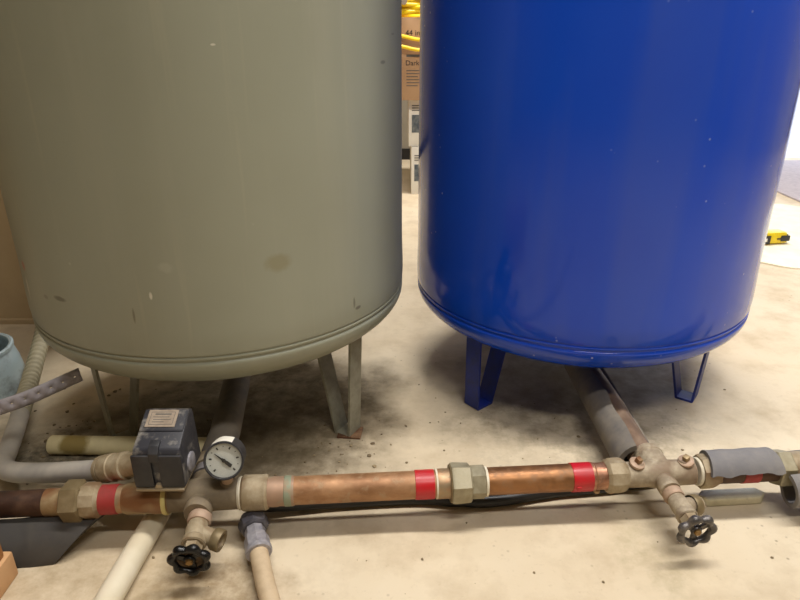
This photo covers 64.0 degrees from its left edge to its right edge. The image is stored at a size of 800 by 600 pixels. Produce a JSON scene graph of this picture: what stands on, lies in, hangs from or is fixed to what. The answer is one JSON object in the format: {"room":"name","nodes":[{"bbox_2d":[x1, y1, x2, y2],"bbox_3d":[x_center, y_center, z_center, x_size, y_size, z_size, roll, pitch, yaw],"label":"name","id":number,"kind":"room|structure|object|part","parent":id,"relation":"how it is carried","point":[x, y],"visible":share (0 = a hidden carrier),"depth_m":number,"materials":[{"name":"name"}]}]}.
{"room":"mechanical room","nodes":[
{"label":"mechanical room","id":0,"kind":"room"},
{"bbox_2d":[0,190,32,317],"bbox_3d":[-1.913,-0.871,1.289,2.580,1.998,0.060,0,23,0],"label":"wall partition","id":1,"kind":"structure","parent":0,"point":[13,298],"depth_m":1.61,"materials":[{"name":"beige paint"}]},
{"bbox_2d":[0,318,33,323],"bbox_3d":[-1.910,0.058,1.647,2.580,0.012,0.012,0,23,0],"label":"trim","id":2,"kind":"structure","parent":1,"relation":"attached to","point":[2,320],"depth_m":1.64,"materials":[{"name":"beige wood"}]},
{"bbox_2d":[0,158,799,599],"bbox_3d":[0.202,0.561,0.620,6.800,0.120,6.700,0,23,0],"label":"floor","id":3,"kind":"structure","parent":0,"point":[572,545],"depth_m":1.13,"materials":[{"name":"concrete"}]},
{"bbox_2d":[0,552,17,598],"bbox_3d":[-0.595,0.428,0.733,0.127,0.040,0.333,0,23,0],"label":"wood block","id":4,"kind":"object","parent":3,"relation":"on","point":[8,569],"visible":1,"depth_m":0.87,"materials":[{"name":"brown wood"}]},
{"bbox_2d":[0,545,3,559],"bbox_3d":[-0.593,0.338,0.700,0.112,0.149,0.304,0,23,0],"label":"wood block","id":5,"kind":"object","parent":4,"relation":"on","point":[1,551],"visible":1,"depth_m":0.86,"materials":[{"name":"brown wood"}]},
{"bbox_2d":[0,333,24,398],"bbox_3d":[-0.884,0.143,1.332,0.184,0.096,0.184,0,23,0],"label":"bucket","id":6,"kind":"object","parent":3,"relation":"on","point":[12,365],"visible":0.91,"depth_m":1.32,"materials":[{"name":"blue plastic"}]},
{"bbox_2d":[0,368,82,414],"bbox_3d":[-0.680,0.220,1.051,0.308,0.171,0.056,-7,24,-15],"label":"strap","id":7,"kind":"object","parent":3,"relation":"on","point":[44,390],"visible":1,"depth_m":1.04,"materials":[{"name":"grey metal"}]},
{"bbox_2d":[0,515,103,567],"bbox_3d":[-0.542,0.345,0.910,0.246,0.057,0.047,-4,23,-8],"label":"tray","id":8,"kind":"object","parent":3,"relation":"on","point":[41,540],"visible":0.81,"depth_m":0.90,"materials":[{"name":"black plastic"}]},
{"bbox_2d":[0,327,133,483],"bbox_3d":[-0.683,0.165,1.210,0.202,0.114,0.849,-16,28,-33],"label":"conduit","id":9,"kind":"object","parent":3,"relation":"on","point":[112,467],"visible":0.67,"depth_m":0.99,"materials":[{"name":"grey plastic"}]},
{"bbox_2d":[46,435,206,454],"bbox_3d":[-0.472,0.259,1.136,0.301,0.034,0.034,0,23,2],"label":"pipe","id":10,"kind":"object","parent":3,"relation":"on","point":[55,444],"visible":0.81,"depth_m":1.12,"materials":[{"name":"plastic"}]},
{"bbox_2d":[93,513,171,599],"bbox_3d":[-0.371,0.548,0.457,0.049,0.034,1.311,0,23,0],"label":"pipe","id":11,"kind":"object","parent":3,"relation":"on","point":[124,571],"visible":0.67,"depth_m":0.88,"materials":[{"name":"white plastic"}]},
{"bbox_2d":[0,0,402,436],"bbox_3d":[-0.329,-0.529,1.012,0.665,1.580,0.665,0,23,0],"label":"tank","id":12,"kind":"object","parent":3,"relation":"on","point":[192,190],"visible":0.99,"depth_m":0.86,"materials":[{"name":"grey metal"}]},
{"bbox_3d":[-0.502,0.163,1.153,0.080,0.199,0.036,-18,29,-35],"label":"tank leg","id":13,"kind":"part","parent":12,"relation":"part of","materials":[{"name":"grey paint"}]},
{"bbox_3d":[-0.110,0.148,1.170,0.080,0.209,0.036,12,26,27],"label":"tank leg","id":14,"kind":"part","parent":12,"relation":"part of","materials":[{"name":"grey paint"}]},
{"bbox_2d":[238,510,280,599],"bbox_3d":[-0.138,0.560,0.406,0.133,0.051,1.207,-1,23,-3],"label":"hose","id":15,"kind":"object","parent":3,"relation":"on","point":[253,525],"visible":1,"depth_m":0.88,"materials":[{"name":"plastic"}]},
{"bbox_2d":[337,427,362,438],"bbox_3d":[-0.093,0.248,1.198,0.044,0.004,0.036,2,23,6],"label":"metal shim","id":16,"kind":"object","parent":3,"relation":"on","point":[356,435],"visible":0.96,"depth_m":1.19,"materials":[{"name":"brown metal"}]},
{"bbox_2d":[26,384,773,586],"bbox_3d":[-0.126,0.278,1.128,1.656,0.006,0.588,0,23,0],"label":"debris","id":17,"kind":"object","parent":3,"relation":"on","point":[114,391],"depth_m":1.19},
{"bbox_2d":[0,443,799,522],"bbox_3d":[0.086,0.272,0.965,1.739,0.065,0.089,-2,23,-4],"label":"pipe","id":18,"kind":"object","parent":3,"relation":"on","point":[460,483],"visible":0.91,"depth_m":0.94,"materials":[{"name":"gold metal"}]},
{"bbox_2d":[130,408,200,490],"bbox_3d":[-0.333,0.217,0.916,0.071,0.108,0.082,0,23,0],"label":"switch","id":19,"kind":"object","parent":18,"relation":"on","point":[166,452],"visible":1,"depth_m":0.89,"materials":[{"name":"black plastic"}]},
{"bbox_3d":[-0.337,0.168,0.908,0.042,0.011,0.027,0,23,0],"label":"label plate","id":20,"kind":"part","parent":19,"relation":"part of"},
{"bbox_2d":[148,412,175,424],"bbox_3d":[-0.337,0.168,0.907,0.034,0.008,0.020,0,23,0],"label":"print","id":21,"kind":"object","parent":19,"relation":"on","point":[154,418],"depth_m":0.91,"materials":[{"name":"grey paper"}]},
{"bbox_3d":[-0.335,0.253,0.922,0.067,0.004,0.066,0,23,0],"label":"plate","id":22,"kind":"part","parent":19,"relation":"part of","materials":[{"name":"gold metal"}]},
{"bbox_2d":[166,508,226,575],"bbox_3d":[-0.273,0.331,0.874,0.068,0.057,0.084,0,23,0],"label":"valve","id":23,"kind":"object","parent":18,"relation":"attached to","point":[190,557],"visible":1,"depth_m":0.86,"materials":[{"name":"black metal"}]},
{"bbox_3d":[-0.277,0.342,0.846,0.037,0.037,0.009,0,23,0],"label":"wheel dish","id":24,"kind":"part","parent":23,"relation":"part of","materials":[{"name":"brown metal"}]},
{"bbox_2d":[190,376,250,478],"bbox_3d":[-0.307,0.208,1.132,0.060,0.066,0.362,-2,23,-4],"label":"pipe","id":25,"kind":"object","parent":18,"relation":"attached to","point":[228,417],"visible":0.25,"depth_m":1.12,"materials":[{"name":"plastic"}]},
{"bbox_2d":[203,436,245,484],"bbox_3d":[-0.247,0.232,0.915,0.057,0.081,0.054,0,23,0],"label":"pressure gauge","id":26,"kind":"object","parent":18,"relation":"on","point":[224,459],"visible":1,"depth_m":0.90,"materials":[{"name":"white metal"}]},
{"bbox_3d":[-0.249,0.254,0.920,0.017,0.037,0.030,-6,24,-14],"label":"gauge stem","id":27,"kind":"part","parent":26,"relation":"part of","materials":[{"name":"orange metal"}]},
{"bbox_2d":[591,368,647,459],"bbox_3d":[0.384,0.170,1.227,0.047,0.052,0.450,-1,23,-1],"label":"pipe","id":28,"kind":"object","parent":18,"relation":"attached to","point":[618,404],"visible":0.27,"depth_m":1.12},
{"bbox_2d":[564,365,648,461],"bbox_3d":[0.378,0.176,1.219,0.072,0.075,0.439,0,23,0],"label":"foam sleeve","id":29,"kind":"object","parent":28,"relation":"attached to","point":[612,430],"visible":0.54,"depth_m":1.12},
{"bbox_2d":[662,485,717,546],"bbox_3d":[0.411,0.306,0.914,0.059,0.057,0.084,0,23,0],"label":"valve","id":30,"kind":"object","parent":18,"relation":"attached to","point":[688,509],"visible":1,"depth_m":0.90,"materials":[{"name":"orange metal"}]},
{"bbox_2d":[699,447,785,477],"bbox_3d":[0.521,0.253,0.985,0.114,0.045,0.063,-2,23,-3],"label":"foam sleeve","id":31,"kind":"object","parent":18,"relation":"attached to","point":[727,463],"visible":0.97,"depth_m":0.96,"materials":[{"name":"grey plastic"}]},
{"bbox_2d":[780,474,799,508],"bbox_3d":[0.723,0.283,0.990,0.276,0.065,0.063,-2,23,-4],"label":"foam sleeve","id":32,"kind":"object","parent":18,"relation":"attached to","point":[790,494],"visible":0.94,"depth_m":0.98,"materials":[{"name":"grey plastic"}]},
{"bbox_2d":[410,146,418,193],"bbox_3d":[0.234,-0.644,3.019,0.368,0.212,0.341,0,23,0],"label":"carton","id":33,"kind":"object","parent":3,"relation":"on","point":[414,150],"visible":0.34,"depth_m":2.86,"materials":[{"name":"grey cardboard"}]},
{"bbox_2d":[408,100,418,145],"bbox_3d":[0.227,-0.836,2.943,0.380,0.200,0.331,0,23,0],"label":"carton","id":34,"kind":"object","parent":33,"relation":"on","point":[413,105],"visible":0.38,"depth_m":2.79,"materials":[{"name":"grey cardboard"}]},
{"bbox_2d":[402,17,419,99],"bbox_3d":[0.096,-1.068,2.822,0.600,0.322,0.371,0,23,0],"label":"cardboard box","id":35,"kind":"object","parent":34,"relation":"on","point":[410,26],"visible":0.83,"depth_m":2.65,"materials":[{"name":"brown cardboard"}]},
{"bbox_2d":[402,0,419,51],"bbox_3d":[0.061,-1.189,2.726,0.485,0.237,0.350,0,23,0],"label":"extension cord","id":36,"kind":"object","parent":35,"relation":"on","point":[410,8],"visible":0.11,"depth_m":2.58,"materials":[{"name":"yellow plastic"}]},
{"bbox_2d":[412,115,418,132],"bbox_3d":[0.067,-0.769,2.792,0.032,0.075,0.001,0,23,0],"label":"picture","id":37,"kind":"object","parent":34,"relation":"attached to","point":[415,118],"depth_m":2.79},
{"bbox_2d":[414,164,418,180],"bbox_3d":[0.080,-0.569,2.866,0.032,0.075,0.001,0,23,0],"label":"picture","id":38,"kind":"object","parent":33,"relation":"attached to","point":[416,166],"depth_m":2.87},
{"bbox_2d":[262,450,799,511],"bbox_3d":[0.384,0.292,1.056,1.245,0.029,0.059,-3,23,-7],"label":"tube","id":39,"kind":"object","parent":3,"relation":"on","point":[495,500],"visible":0.23,"depth_m":1.00,"materials":[{"name":"black rubber"}]},
{"bbox_2d":[417,0,799,410],"bbox_3d":[0.374,-0.589,1.147,0.678,1.580,0.678,0,23,0],"label":"tank","id":40,"kind":"object","parent":3,"relation":"on","point":[598,181],"visible":1,"depth_m":1.00,"materials":[{"name":"blue metal"}]},
{"bbox_3d":[0.171,0.133,1.270,0.081,0.157,0.036,-18,29,-36],"label":"tank leg","id":41,"kind":"part","parent":40,"relation":"part of","materials":[{"name":"blue paint"}]},
{"bbox_3d":[0.578,0.129,1.289,0.072,0.147,0.036,16,28,34],"label":"tank leg","id":42,"kind":"part","parent":40,"relation":"part of","materials":[{"name":"blue paint"}]},
{"bbox_2d":[698,488,764,505],"bbox_3d":[0.529,0.315,1.022,0.109,0.015,0.025,-2,23,-4],"label":"metal bar","id":43,"kind":"object","parent":3,"relation":"on","point":[738,496],"visible":0.85,"depth_m":1.01,"materials":[{"name":"metal"}]},
{"bbox_2d":[761,204,799,268],"bbox_3d":[1.500,-0.240,2.322,0.961,0.006,0.855,0,23,0],"label":"cloth","id":44,"kind":"object","parent":3,"relation":"on","point":[786,218],"visible":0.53,"depth_m":2.22,"materials":[{"name":"white fabric"}]},
{"bbox_2d":[765,229,789,243],"bbox_3d":[1.291,-0.220,2.216,0.101,0.040,0.053,-3,23,-7],"label":"tape measure","id":45,"kind":"object","parent":44,"relation":"on","point":[773,235],"visible":0.72,"depth_m":2.20,"materials":[{"name":"yellow plastic"}]},
{"bbox_2d":[777,160,799,201],"bbox_3d":[2.268,-0.593,3.143,1.100,0.008,0.940,0,23,0],"label":"door mat","id":46,"kind":"object","parent":3,"relation":"on","point":[789,184],"visible":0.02,"depth_m":3.10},
{"bbox_2d":[402,100,409,148],"bbox_3d":[0.193,-2.075,3.203,6.800,2.700,0.120,0,23,0],"label":"wall","id":47,"kind":"structure","parent":0,"point":[404,102],"depth_m":3.60,"materials":[{"name":"beige paint"}]},
{"bbox_2d":[402,149,409,159],"bbox_3d":[-0.728,-0.832,3.659,4.950,0.060,0.015,0,23,0],"label":"baseboard","id":48,"kind":"structure","parent":47,"relation":"attached to","point":[405,152],"depth_m":3.65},
{"label":"outside","id":49,"kind":"structure","parent":0,"visible":0},
{"bbox_2d":[785,95,799,157],"bbox_3d":[2.973,-7.880,20.398,46.000,0.130,36.300,0,23,0],"label":"ground","id":50,"kind":"structure","parent":49,"point":[793,149],"depth_m":4.37,"materials":[{"name":"beige concrete"}]}
]}

